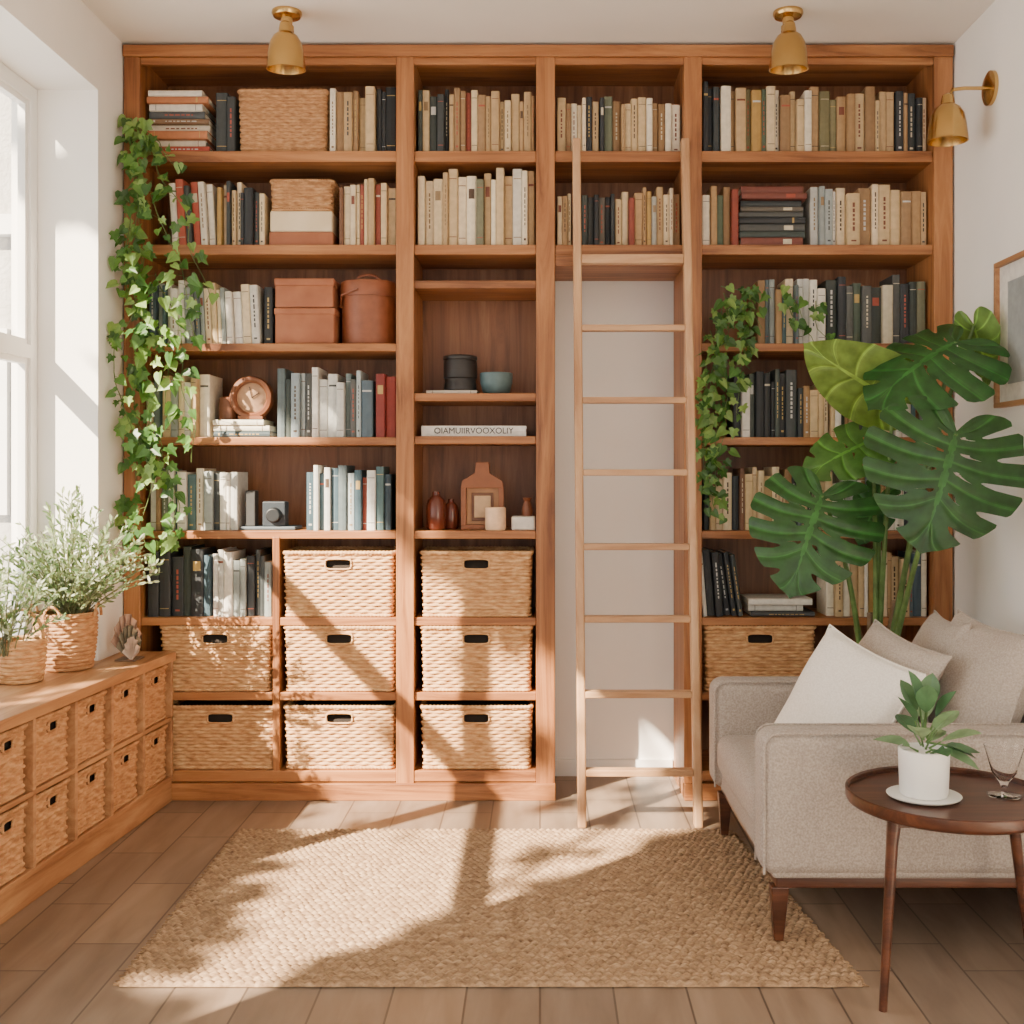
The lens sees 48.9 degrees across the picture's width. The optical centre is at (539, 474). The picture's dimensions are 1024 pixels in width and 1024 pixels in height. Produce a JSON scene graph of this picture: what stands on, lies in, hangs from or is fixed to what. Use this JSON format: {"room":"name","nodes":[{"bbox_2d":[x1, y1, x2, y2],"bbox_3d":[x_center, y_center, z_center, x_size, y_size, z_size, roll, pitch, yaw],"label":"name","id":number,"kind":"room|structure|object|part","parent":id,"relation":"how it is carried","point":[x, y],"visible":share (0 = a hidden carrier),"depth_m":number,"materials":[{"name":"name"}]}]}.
{"room":"living room","nodes":[
{"label":"living room","id":0,"kind":"room"},
{"bbox_2d":[0,0,97,89],"bbox_3d":[-1.836,-1.593,2.878,0.328,0.273,2.756,0,0,0],"label":"wall","id":1,"kind":"structure","parent":0,"point":[49,44],"depth_m":3.96,"materials":[{"name":"paint"}]},
{"bbox_2d":[11,18,123,660],"bbox_3d":[-1.836,-0.215,4.563,0.328,3.030,0.614,0,0,0],"label":"wall","id":2,"kind":"structure","parent":0,"point":[79,175],"depth_m":4.26,"materials":[{"name":"paint"}]},
{"bbox_2d":[0,776,1023,1023],"bbox_3d":[-0.220,1.350,2.135,3.960,0.100,5.670,0,0,0],"label":"floor","id":3,"kind":"structure","parent":0,"point":[957,954],"depth_m":3.10,"materials":[{"name":"brown wood"}]},
{"bbox_2d":[0,651,175,924],"bbox_3d":[-1.671,1.001,3.419,0.442,0.596,2.124,0,0,0],"label":"storage cabinet","id":4,"kind":"object","parent":3,"relation":"on","point":[86,756],"visible":1,"depth_m":3.73,"materials":[{"name":"brown wood"}]},
{"bbox_2d":[0,800,27,886],"bbox_3d":[-1.641,1.088,3.294,0.184,0.212,0.247,0,0,4],"label":"basket","id":5,"kind":"object","parent":4,"relation":"on","point":[13,817],"depth_m":3.33,"materials":[{"name":"wicker"}]},
{"bbox_2d":[0,723,27,805],"bbox_3d":[-1.641,0.852,3.294,0.184,0.212,0.247,0,0,4],"label":"basket","id":6,"kind":"object","parent":4,"relation":"on","point":[14,737],"depth_m":3.33,"materials":[{"name":"wicker"}]},
{"bbox_2d":[0,608,47,684],"bbox_3d":[-1.765,0.576,3.820,0.174,0.249,0.172,0,0,0],"label":"basket","id":7,"kind":"object","parent":4,"relation":"on","point":[25,658],"depth_m":3.76,"materials":[{"name":"wicker"}]},
{"bbox_2d":[0,543,69,684],"bbox_3d":[-1.730,0.464,3.725,0.283,0.472,0.371,0,0,0],"label":"plant","id":8,"kind":"object","parent":4,"relation":"on","point":[23,658],"visible":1,"depth_m":3.76,"materials":[{"name":"green plant"}]},
{"bbox_2d":[36,705,69,785],"bbox_3d":[-1.622,0.852,3.556,0.184,0.212,0.247,0,0,4],"label":"basket","id":9,"kind":"object","parent":4,"relation":"on","point":[53,724],"depth_m":3.55,"materials":[{"name":"wicker"}]},
{"bbox_2d":[36,777,69,862],"bbox_3d":[-1.622,1.088,3.556,0.184,0.212,0.247,0,0,4],"label":"basket","id":10,"kind":"object","parent":4,"relation":"on","point":[52,799],"depth_m":3.56,"materials":[{"name":"wicker"}]},
{"bbox_2d":[28,602,102,671],"bbox_3d":[-1.720,0.581,4.080,0.223,0.239,0.223,0,0,45],"label":"woven pot","id":11,"kind":"object","parent":4,"relation":"on","point":[72,642],"depth_m":4.00,"materials":[{"name":"wicker"}]},
{"bbox_2d":[0,485,163,671],"bbox_3d":[-1.620,0.366,4.097,0.521,0.667,0.646,0,0,0],"label":"potted plant","id":12,"kind":"object","parent":4,"relation":"on","point":[72,642],"visible":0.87,"depth_m":4.02,"materials":[{"name":"green plant"}]},
{"bbox_2d":[78,690,106,763],"bbox_3d":[-1.603,0.852,3.818,0.184,0.212,0.247,0,0,4],"label":"basket","id":13,"kind":"object","parent":4,"relation":"on","point":[92,706],"depth_m":3.82,"materials":[{"name":"wicker"}]},
{"bbox_2d":[78,757,106,834],"bbox_3d":[-1.603,1.088,3.818,0.184,0.212,0.247,0,0,4],"label":"basket","id":14,"kind":"object","parent":4,"relation":"on","point":[92,775],"depth_m":3.82,"materials":[{"name":"wicker"}]},
{"bbox_2d":[114,676,138,744],"bbox_3d":[-1.584,0.852,4.080,0.184,0.212,0.247,0,0,4],"label":"basket","id":15,"kind":"object","parent":4,"relation":"on","point":[126,690],"depth_m":4.08,"materials":[{"name":"wicker"}]},
{"bbox_2d":[114,740,138,811],"bbox_3d":[-1.584,1.088,4.080,0.184,0.212,0.247,0,0,4],"label":"basket","id":16,"kind":"object","parent":4,"relation":"on","point":[126,755],"depth_m":4.08,"materials":[{"name":"wicker"}]},
{"bbox_2d":[111,614,143,660],"bbox_3d":[-1.573,0.616,4.274,0.127,0.171,0.092,0,0,0],"label":"shell ornament","id":17,"kind":"object","parent":4,"relation":"on","point":[126,638],"visible":1,"depth_m":4.27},
{"bbox_2d":[145,664,167,727],"bbox_3d":[-1.565,0.852,4.342,0.184,0.212,0.247,0,0,4],"label":"basket","id":18,"kind":"object","parent":4,"relation":"on","point":[156,676],"depth_m":4.35,"materials":[{"name":"wicker"}]},
{"bbox_2d":[145,724,167,790],"bbox_3d":[-1.565,1.088,4.342,0.184,0.212,0.247,0,0,4],"label":"basket","id":19,"kind":"object","parent":4,"relation":"on","point":[156,737],"depth_m":4.34,"materials":[{"name":"wicker"}]},
{"bbox_2d":[113,828,869,986],"bbox_3d":[-0.136,1.291,3.475,1.944,0.014,1.254,0,0,0],"label":"jute rug","id":20,"kind":"object","parent":3,"relation":"on","point":[428,907],"visible":1,"depth_m":3.29,"materials":[{"name":"beige wicker"}]},
{"bbox_2d":[123,45,953,800],"bbox_3d":[-0.007,-0.209,4.669,3.318,3.018,0.362,0,0,0],"label":"bookcase","id":21,"kind":"object","parent":3,"relation":"on","point":[494,304],"visible":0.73,"depth_m":4.53,"materials":[{"name":"brown wood"}]},
{"bbox_2d":[105,114,218,569],"bbox_3d":[-1.470,-0.530,4.428,0.436,1.797,0.257,0,0,0],"label":"trailing ivy","id":22,"kind":"object","parent":21,"relation":"hanging from","point":[139,450],"visible":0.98,"depth_m":4.39,"materials":[{"name":"green plant"}]},
{"bbox_2d":[147,90,215,150],"bbox_3d":[-1.458,-1.427,4.640,0.254,0.252,0.217,0,0,0],"label":"stacked books","id":23,"kind":"object","parent":21,"relation":"in","point":[183,119],"visible":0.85,"depth_m":4.54,"materials":[{"name":"white paper"}]},
{"bbox_2d":[146,374,222,436],"bbox_3d":[-1.468,-0.280,4.645,0.251,0.255,0.228,0,0,0],"label":"books","id":24,"kind":"object","parent":21,"relation":"in","point":[209,389],"visible":0.45,"depth_m":4.57,"materials":[{"name":"beige paper"}]},
{"bbox_2d":[151,468,247,529],"bbox_3d":[-1.400,0.097,4.653,0.355,0.252,0.242,0,0,0],"label":"books","id":25,"kind":"object","parent":21,"relation":"in","point":[216,499],"visible":0.73,"depth_m":4.55,"materials":[{"name":"beige paper"}]},
{"bbox_2d":[148,544,272,616],"bbox_3d":[-1.332,0.431,4.645,0.499,0.281,0.228,0,0,0],"label":"books","id":26,"kind":"object","parent":21,"relation":"in","point":[201,581],"visible":0.94,"depth_m":4.54,"materials":[{"name":"black paper"}]},
{"bbox_2d":[149,280,275,342],"bbox_3d":[-1.330,-0.657,4.653,0.495,0.257,0.246,0,0,0],"label":"books","id":27,"kind":"object","parent":21,"relation":"in","point":[247,315],"visible":0.57,"depth_m":4.56,"materials":[{"name":"beige paper"}]},
{"bbox_2d":[159,625,272,691],"bbox_3d":[-1.304,0.738,4.665,0.464,0.268,0.309,0,0,0],"label":"storage basket","id":28,"kind":"object","parent":21,"relation":"in","point":[215,658],"visible":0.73,"depth_m":4.52,"materials":[{"name":"brown wicker"}]},
{"bbox_2d":[169,179,272,244],"bbox_3d":[-1.308,-1.060,4.653,0.386,0.270,0.242,0,0,0],"label":"books","id":29,"kind":"object","parent":21,"relation":"in","point":[230,215],"visible":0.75,"depth_m":4.55,"materials":[{"name":"beige paper"}]},
{"bbox_2d":[173,700,272,768],"bbox_3d":[-1.284,1.054,4.665,0.464,0.260,0.309,0,0,0],"label":"storage basket","id":30,"kind":"object","parent":21,"relation":"in","point":[207,734],"visible":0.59,"depth_m":4.52,"materials":[{"name":"brown wicker"}]},
{"bbox_2d":[216,93,240,150],"bbox_3d":[-1.272,-1.425,4.638,0.083,0.248,0.196,0,0,0],"label":"books","id":31,"kind":"object","parent":21,"relation":"in","point":[228,138],"visible":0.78,"depth_m":4.56,"materials":[{"name":"black paper"}]},
{"bbox_2d":[213,420,276,436],"bbox_3d":[-1.206,-0.188,4.636,0.230,0.070,0.196,0,0,0],"label":"stacked books","id":32,"kind":"object","parent":21,"relation":"in","point":[222,428],"visible":0.94,"depth_m":4.54,"materials":[{"name":"white paper"}]},
{"bbox_2d":[219,397,236,419],"bbox_3d":[-1.284,-0.274,4.630,0.072,0.092,0.072,0,0,0],"label":"jar","id":33,"kind":"object","parent":32,"relation":"on","point":[226,412],"visible":0.9,"depth_m":4.60,"materials":[{"name":"brown ceramic"}]},
{"bbox_2d":[229,376,273,419],"bbox_3d":[-1.180,-0.316,4.610,0.180,0.180,0.060,0,0,0],"label":"clock","id":34,"kind":"object","parent":32,"relation":"on","point":[251,397],"visible":1,"depth_m":4.60,"materials":[{"name":"brown metal"}]},
{"bbox_2d":[240,490,301,529],"bbox_3d":[-1.104,0.143,4.620,0.224,0.160,0.160,0,0,0],"label":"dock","id":35,"kind":"object","parent":21,"relation":"on","point":[275,513],"visible":1,"depth_m":4.57,"materials":[{"name":"grey plastic"}]},
{"bbox_2d":[237,88,329,150],"bbox_3d":[-1.040,-1.430,4.640,0.374,0.260,0.219,0,0,0],"label":"wicker box","id":36,"kind":"object","parent":21,"relation":"on","point":[275,119],"visible":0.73,"depth_m":4.54,"materials":[{"name":"beige wicker"}]},
{"bbox_2d":[269,179,339,244],"bbox_3d":[-0.966,-1.063,4.640,0.269,0.275,0.189,0,0,0],"label":"stacked boxes","id":37,"kind":"object","parent":21,"relation":"on","point":[304,211],"visible":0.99,"depth_m":4.55,"materials":[{"name":"wicker"}]},
{"bbox_2d":[274,278,341,342],"bbox_3d":[-0.952,-0.662,4.640,0.248,0.267,0.186,0,0,0],"label":"storage boxes","id":38,"kind":"object","parent":21,"relation":"in","point":[307,310],"visible":0.84,"depth_m":4.55,"materials":[{"name":"leather"}]},
{"bbox_3d":[-0.954,-0.780,4.640,0.244,0.031,0.186,0,0,0],"label":"lid","id":39,"kind":"part","parent":38,"relation":"part of","materials":[{"name":"leather"}]},
{"bbox_3d":[-0.952,-0.662,4.640,0.248,0.027,0.186,0,0,0],"label":"lid","id":40,"kind":"part","parent":38,"relation":"part of","materials":[{"name":"leather"}]},
{"bbox_2d":[277,367,395,436],"bbox_3d":[-0.824,-0.295,4.654,0.483,0.284,0.248,0,0,0],"label":"books","id":41,"kind":"object","parent":21,"relation":"in","point":[318,403],"visible":0.81,"depth_m":4.56,"materials":[{"name":"grey paper"}]},
{"bbox_2d":[282,546,395,616],"bbox_3d":[-0.810,0.438,4.665,0.464,0.268,0.309,0,0,0],"label":"storage basket","id":42,"kind":"object","parent":21,"relation":"in","point":[326,581],"visible":0.85,"depth_m":4.52,"materials":[{"name":"beige wicker"}]},
{"bbox_2d":[283,700,395,768],"bbox_3d":[-0.806,1.054,4.665,0.464,0.260,0.309,0,0,0],"label":"storage basket","id":43,"kind":"object","parent":21,"relation":"in","point":[321,734],"visible":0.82,"depth_m":4.52,"materials":[{"name":"beige wicker"}]},
{"bbox_2d":[283,625,395,691],"bbox_3d":[-0.806,0.738,4.665,0.464,0.268,0.309,0,0,0],"label":"storage basket","id":44,"kind":"object","parent":21,"relation":"in","point":[320,658],"visible":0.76,"depth_m":4.52,"materials":[{"name":"beige wicker"}]},
{"bbox_2d":[307,465,395,529],"bbox_3d":[-0.774,0.092,4.642,0.343,0.263,0.216,0,0,0],"label":"books","id":45,"kind":"object","parent":21,"relation":"in","point":[344,497],"visible":1,"depth_m":4.55,"materials":[{"name":"white paper"}]},
{"bbox_2d":[330,86,395,150],"bbox_3d":[-0.716,-1.436,4.651,0.267,0.271,0.237,0,0,0],"label":"books","id":46,"kind":"object","parent":21,"relation":"in","point":[357,123],"visible":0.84,"depth_m":4.55,"materials":[{"name":"beige paper"}]},
{"bbox_2d":[339,178,395,244],"bbox_3d":[-0.696,-1.060,4.635,0.227,0.271,0.208,0,0,0],"label":"books","id":47,"kind":"object","parent":21,"relation":"in","point":[367,212],"visible":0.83,"depth_m":4.54,"materials":[{"name":"beige paper"}]},
{"bbox_2d":[340,274,395,342],"bbox_3d":[-0.704,-0.677,4.658,0.246,0.296,0.250,0,0,0],"label":"box","id":48,"kind":"object","parent":21,"relation":"on","point":[368,306],"visible":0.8,"depth_m":4.56,"materials":[{"name":"brown leather"}]},
{"bbox_2d":[426,492,445,529],"bbox_3d":[-0.424,0.145,4.590,0.082,0.155,0.082,0,0,0],"label":"bottle","id":49,"kind":"object","parent":21,"relation":"in","point":[436,506],"visible":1,"depth_m":4.56,"materials":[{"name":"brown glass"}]},
{"bbox_2d":[445,499,458,528],"bbox_3d":[-0.368,0.161,4.650,0.066,0.124,0.066,0,0,0],"label":"bottle","id":50,"kind":"object","parent":21,"relation":"in","point":[452,511],"visible":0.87,"depth_m":4.62,"materials":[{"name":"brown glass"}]},
{"bbox_2d":[426,390,478,392],"bbox_3d":[-0.357,-0.336,4.650,0.205,0.014,0.201,0,0,0],"label":"flat book","id":51,"kind":"object","parent":21,"relation":"on","point":[427,391],"visible":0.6,"depth_m":4.55,"materials":[{"name":"white paper"}]},
{"bbox_2d":[443,354,476,389],"bbox_3d":[-0.328,-0.417,4.630,0.140,0.147,0.140,0,0,0],"label":"canister","id":52,"kind":"object","parent":51,"relation":"on","point":[460,370],"visible":0.88,"depth_m":4.57,"materials":[{"name":"black metal"}]},
{"bbox_2d":[421,426,526,435],"bbox_3d":[-0.268,-0.178,4.659,0.424,0.042,0.222,0,0,0],"label":"flat book","id":53,"kind":"object","parent":21,"relation":"on","point":[425,430],"visible":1,"depth_m":4.55,"materials":[{"name":"white paper"}]},
{"bbox_2d":[418,168,534,244],"bbox_3d":[-0.258,-1.083,4.659,0.471,0.317,0.238,0,0,0],"label":"books","id":54,"kind":"object","parent":21,"relation":"in","point":[453,209],"visible":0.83,"depth_m":4.56,"materials":[{"name":"beige paper"}]},
{"bbox_2d":[419,546,533,616],"bbox_3d":[-0.256,0.438,4.665,0.464,0.268,0.309,0,0,0],"label":"storage basket","id":55,"kind":"object","parent":21,"relation":"in","point":[464,581],"visible":1,"depth_m":4.52,"materials":[{"name":"brown wicker"}]},
{"bbox_2d":[419,700,533,768],"bbox_3d":[-0.256,1.054,4.665,0.464,0.260,0.309,0,0,0],"label":"storage basket","id":56,"kind":"object","parent":21,"relation":"in","point":[457,734],"visible":0.88,"depth_m":4.52,"materials":[{"name":"beige wicker"}]},
{"bbox_2d":[419,625,533,691],"bbox_3d":[-0.256,0.738,4.665,0.464,0.268,0.309,0,0,0],"label":"storage basket","id":57,"kind":"object","parent":21,"relation":"in","point":[461,658],"visible":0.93,"depth_m":4.52,"materials":[{"name":"beige wicker"}]},
{"bbox_2d":[418,88,534,150],"bbox_3d":[-0.258,-1.433,4.652,0.471,0.264,0.242,0,0,0],"label":"books","id":58,"kind":"object","parent":21,"relation":"in","point":[460,121],"visible":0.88,"depth_m":4.55,"materials":[{"name":"beige paper"}]},
{"bbox_2d":[461,462,503,529],"bbox_3d":[-0.236,0.086,4.635,0.176,0.275,0.070,0,0,0],"label":"vase","id":59,"kind":"object","parent":21,"relation":"on","point":[482,489],"visible":0.8,"depth_m":4.60,"materials":[{"name":"brown ceramic"}]},
{"bbox_2d":[485,507,505,530],"bbox_3d":[-0.180,0.177,4.555,0.084,0.092,0.084,0,0,0],"label":"candle jar","id":60,"kind":"object","parent":21,"relation":"on","point":[495,517],"visible":1,"depth_m":4.52,"materials":[{"name":"white wax"}]},
{"bbox_2d":[480,372,512,392],"bbox_3d":[-0.180,-0.374,4.630,0.136,0.090,0.136,0,0,0],"label":"bowl","id":61,"kind":"object","parent":21,"relation":"on","point":[491,382],"visible":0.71,"depth_m":4.58,"materials":[{"name":"teal ceramic"}]},
{"bbox_2d":[511,516,534,529],"bbox_3d":[-0.068,0.196,4.600,0.096,0.055,0.100,0,0,0],"label":"box","id":62,"kind":"object","parent":21,"relation":"on","point":[517,522],"visible":0.99,"depth_m":4.55,"materials":[{"name":"white"}]},
{"bbox_2d":[522,497,532,515],"bbox_3d":[-0.052,0.128,4.600,0.048,0.078,0.048,0,0,0],"label":"wooden vase","id":63,"kind":"object","parent":62,"relation":"on","point":[527,510],"visible":1,"depth_m":4.58,"materials":[{"name":"brown wood"}]},
{"bbox_2d":[557,96,679,150],"bbox_3d":[0.320,-1.418,4.651,0.499,0.234,0.243,0,0,0],"label":"books","id":64,"kind":"object","parent":21,"relation":"in","point":[642,124],"visible":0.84,"depth_m":4.55,"materials":[{"name":"beige paper"}]},
{"bbox_2d":[557,187,679,244],"bbox_3d":[0.320,-1.046,4.654,0.499,0.242,0.248,0,0,0],"label":"books","id":65,"kind":"object","parent":21,"relation":"in","point":[641,219],"visible":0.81,"depth_m":4.55,"materials":[{"name":"beige paper"}]},
{"bbox_2d":[702,186,737,244],"bbox_3d":[0.730,-1.047,4.638,0.143,0.244,0.202,0,0,0],"label":"books","id":66,"kind":"object","parent":21,"relation":"in","point":[719,212],"visible":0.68,"depth_m":4.56,"materials":[{"name":"beige paper"}]},
{"bbox_2d":[702,625,815,690],"bbox_3d":[0.884,0.738,4.665,0.464,0.268,0.309,0,0,0],"label":"storage basket","id":67,"kind":"object","parent":21,"relation":"in","point":[727,650],"visible":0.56,"depth_m":4.52,"materials":[{"name":"brown wicker"}]},
{"bbox_2d":[695,283,835,524],"bbox_3d":[0.881,-0.284,4.541,0.571,0.962,0.278,0,0,0],"label":"ivy plant","id":68,"kind":"object","parent":21,"relation":"on","point":[731,330],"visible":0.99,"depth_m":4.45,"materials":[{"name":"green plant"}]},
{"bbox_3d":[0.780,-0.584,4.620,0.120,0.110,0.120,0,0,0],"label":"pot","id":69,"kind":"part","parent":68,"relation":"part of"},
{"bbox_2d":[738,186,806,244],"bbox_3d":[0.942,-1.048,4.649,0.271,0.247,0.221,0,0,0],"label":"stacked books","id":70,"kind":"object","parent":21,"relation":"in","point":[767,215],"visible":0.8,"depth_m":4.57,"materials":[{"name":"paper"}]},
{"bbox_2d":[740,594,814,616],"bbox_3d":[0.976,0.535,4.646,0.267,0.071,0.222,0,0,0],"label":"stacked books","id":71,"kind":"object","parent":21,"relation":"in","point":[754,605],"visible":0.96,"depth_m":4.55,"materials":[{"name":"white paper"}]},
{"bbox_2d":[702,467,917,529],"bbox_3d":[1.112,0.095,4.652,0.891,0.256,0.246,0,0,0],"label":"books","id":72,"kind":"object","parent":21,"relation":"in","point":[741,488],"visible":0.23,"depth_m":4.56,"materials":[{"name":"beige paper"}]},
{"bbox_2d":[702,81,925,150],"bbox_3d":[1.114,-1.443,4.650,0.911,0.285,0.240,0,0,0],"label":"books","id":73,"kind":"object","parent":21,"relation":"in","point":[741,119],"visible":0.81,"depth_m":4.55,"materials":[{"name":"beige paper"}]},
{"bbox_2d":[702,547,926,616],"bbox_3d":[1.101,0.436,4.645,0.928,0.270,0.230,0,0,0],"label":"books","id":74,"kind":"object","parent":21,"relation":"in","point":[721,596],"visible":0.71,"depth_m":4.55,"materials":[{"name":"paper"}]},
{"bbox_2d":[727,369,921,436],"bbox_3d":[1.172,-0.290,4.652,0.771,0.274,0.240,0,0,0],"label":"books","id":75,"kind":"object","parent":21,"relation":"in","point":[777,407],"visible":0.35,"depth_m":4.54,"materials":[{"name":"black paper"}]},
{"bbox_2d":[749,275,924,342],"bbox_3d":[1.224,-0.670,4.648,0.683,0.282,0.237,0,0,0],"label":"books","id":76,"kind":"object","parent":21,"relation":"in","point":[892,311],"visible":0.66,"depth_m":4.56,"materials":[{"name":"black paper"}]},
{"bbox_2d":[801,184,925,244],"bbox_3d":[1.334,-1.050,4.649,0.471,0.250,0.231,0,0,0],"label":"books","id":77,"kind":"object","parent":21,"relation":"in","point":[876,214],"visible":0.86,"depth_m":4.55,"materials":[{"name":"beige paper"}]},
{"bbox_2d":[572,138,702,827],"bbox_3d":[0.364,-0.015,4.309,0.473,2.630,0.347,0,0,0],"label":"library ladder","id":78,"kind":"object","parent":3,"relation":"on","point":[579,259],"visible":1,"depth_m":4.27,"materials":[{"name":"brown wood"}]},
{"bbox_2d":[709,676,1023,940],"bbox_3d":[1.106,0.940,3.562,1.007,0.720,1.005,0,0,0],"label":"sofa","id":79,"kind":"object","parent":3,"relation":"on","point":[784,783],"visible":0.62,"depth_m":3.07,"materials":[{"name":"fabric"}]},
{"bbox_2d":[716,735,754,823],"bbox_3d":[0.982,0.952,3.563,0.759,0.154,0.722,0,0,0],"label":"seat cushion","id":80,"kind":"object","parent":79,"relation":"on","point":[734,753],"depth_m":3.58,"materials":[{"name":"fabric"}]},
{"bbox_3d":[1.107,0.910,3.995,1.005,0.380,0.140,0,0,0],"label":"arm","id":81,"kind":"part","parent":79,"relation":"part of","materials":[{"name":"fabric"}]},
{"bbox_2d":[774,624,925,722],"bbox_3d":[0.947,0.717,3.518,0.222,0.452,0.497,0,0,-27],"label":"throw pillow","id":82,"kind":"object","parent":79,"relation":"on","point":[842,681],"visible":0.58,"depth_m":3.47,"materials":[{"name":"fabric"}]},
{"bbox_3d":[1.120,1.120,3.565,0.940,0.030,0.950,0,0,0],"label":"wood rail","id":83,"kind":"part","parent":79,"relation":"part of","materials":[{"name":"brown wood"}]},
{"bbox_3d":[1.107,0.901,3.130,1.005,0.397,0.140,0,0,0],"label":"arm","id":84,"kind":"part","parent":79,"relation":"part of","materials":[{"name":"fabric"}]},
{"bbox_2d":[859,619,951,722],"bbox_3d":[1.077,0.700,3.579,0.231,0.432,0.470,0,0,-14],"label":"throw pillow","id":85,"kind":"object","parent":79,"relation":"on","point":[878,639],"visible":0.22,"depth_m":3.52,"materials":[{"name":"fabric"}]},
{"bbox_2d":[912,610,971,722],"bbox_3d":[1.298,0.690,3.730,0.208,0.459,0.465,0,0,9],"label":"cushion","id":86,"kind":"object","parent":79,"relation":"on","point":[936,631],"visible":0.26,"depth_m":3.68,"materials":[{"name":"fabric"}]},
{"bbox_2d":[929,610,1023,722],"bbox_3d":[1.341,0.675,3.470,0.224,0.458,0.537,0,0,-5],"label":"cushion","id":87,"kind":"object","parent":79,"relation":"on","point":[985,669],"visible":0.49,"depth_m":3.33,"materials":[{"name":"fabric"}]},
{"bbox_2d":[749,306,1023,643],"bbox_3d":[1.194,0.350,4.083,0.860,1.898,0.743,0,0,0],"label":"monstera","id":88,"kind":"object","parent":3,"relation":"on","point":[872,386],"visible":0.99,"depth_m":3.97,"materials":[{"name":"green plant"}]},
{"bbox_2d":[845,766,1023,1012],"bbox_3d":[1.030,1.044,2.800,0.524,0.516,0.504,0,0,0],"label":"side table","id":89,"kind":"object","parent":3,"relation":"on","point":[977,813],"visible":0.8,"depth_m":2.73,"materials":[{"name":"brown wood"}]},
{"bbox_2d":[873,670,981,805],"bbox_3d":[0.974,0.643,2.782,0.242,0.313,0.248,0,0,0],"label":"potted plant","id":90,"kind":"object","parent":89,"relation":"on","point":[924,768],"visible":1,"depth_m":2.76,"materials":[{"name":"green plant"}]},
{"bbox_2d":[898,742,949,800],"bbox_3d":[0.952,0.735,2.790,0.124,0.115,0.124,0,0,0],"label":"pot","id":91,"kind":"object","parent":90,"relation":"attached to","point":[924,773],"depth_m":2.74,"materials":[{"name":"white ceramic"}]},
{"bbox_2d":[845,766,1023,835],"bbox_3d":[1.020,0.804,2.800,0.504,0.036,0.504,0,0,0],"label":"tabletop","id":92,"kind":"object","parent":89,"relation":"on","point":[977,813],"depth_m":2.71,"materials":[{"name":"brown wood"}]},
{"bbox_2d":[983,741,1023,799],"bbox_3d":[1.155,0.737,2.800,0.096,0.125,0.096,0,0,0],"label":"drinking glass","id":93,"kind":"object","parent":89,"relation":"on","point":[1004,758],"visible":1,"depth_m":2.78,"materials":[{"name":"clear glass"}]},
{"bbox_2d":[81,0,994,44],"bbox_3d":[-0.220,-1.780,2.135,3.960,0.100,5.670,0,0,0],"label":"ceiling","id":94,"kind":"structure","parent":0,"point":[133,22],"depth_m":4.28,"materials":[{"name":"paint"}]},
{"bbox_2d":[266,6,305,74],"bbox_3d":[-0.945,-1.616,4.190,0.146,0.225,0.145,0,0,0],"label":"ceiling spotlight","id":95,"kind":"object","parent":94,"relation":"attached to","point":[285,55],"depth_m":4.15,"materials":[{"name":"gold metal"}]},
{"bbox_2d":[769,6,808,74],"bbox_3d":[0.926,-1.616,4.190,0.146,0.225,0.145,0,0,0],"label":"ceiling spotlight","id":96,"kind":"object","parent":94,"relation":"attached to","point":[789,56],"depth_m":4.15,"materials":[{"name":"gold metal"}]},
{"bbox_2d":[555,281,673,766],"bbox_3d":[-0.120,-0.215,4.920,3.760,3.030,0.100,0,0,0],"label":"wall","id":97,"kind":"structure","parent":0,"point":[617,509],"depth_m":4.87,"materials":[{"name":"paint"}]},
{"bbox_2d":[555,759,672,775],"bbox_3d":[0.319,1.265,4.863,0.507,0.070,0.014,0,0,0],"label":"baseboard","id":98,"kind":"structure","parent":97,"relation":"attached to","point":[563,767],"depth_m":4.86,"materials":[{"name":"white paint"}]},
{"bbox_2d":[953,0,1023,634],"bbox_3d":[1.710,-0.215,2.085,0.100,3.030,5.570,0,0,0],"label":"wall","id":99,"kind":"structure","parent":0,"point":[988,169],"depth_m":4.16,"materials":[{"name":"paint"}]},
{"bbox_2d":[927,70,998,146],"bbox_3d":[1.542,-1.353,4.130,0.235,0.257,0.146,0,0,0],"label":"wall sconce","id":100,"kind":"object","parent":99,"relation":"attached to","point":[948,127],"visible":1,"depth_m":4.09,"materials":[{"name":"gold metal"}]},
{"bbox_2d":[994,250,1023,407],"bbox_3d":[1.645,-0.500,3.760,0.027,0.520,0.580,0,0,0],"label":"framed picture","id":101,"kind":"object","parent":99,"relation":"attached to","point":[1008,272],"visible":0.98,"depth_m":3.93,"materials":[{"name":"brown wood"}]},
{"bbox_3d":[-1.950,1.001,2.878,0.100,0.598,2.756,0,0,0],"label":"wall","id":102,"kind":"structure","parent":0,"visible":0},
{"bbox_2d":[0,62,37,634],"bbox_3d":[-1.925,-0.379,2.880,0.050,2.153,2.749,0,0,0],"label":"window","id":103,"kind":"structure","parent":102,"relation":"in","point":[21,349],"depth_m":4.19,"materials":[{"name":"white paint"}]},
{"label":"outside","id":104,"kind":"structure","parent":0,"visible":0},
{"bbox_2d":[0,92,10,636],"bbox_3d":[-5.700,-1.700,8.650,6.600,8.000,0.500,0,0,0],"label":"window","id":105,"kind":"structure","parent":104,"point":[5,102],"depth_m":8.50,"materials":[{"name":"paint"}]},
{"bbox_3d":[-5.700,-0.825,8.450,6.600,2.250,0.100,0,0,0],"label":"facade trim","id":106,"kind":"part","parent":105,"relation":"part of","materials":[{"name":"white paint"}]}
]}

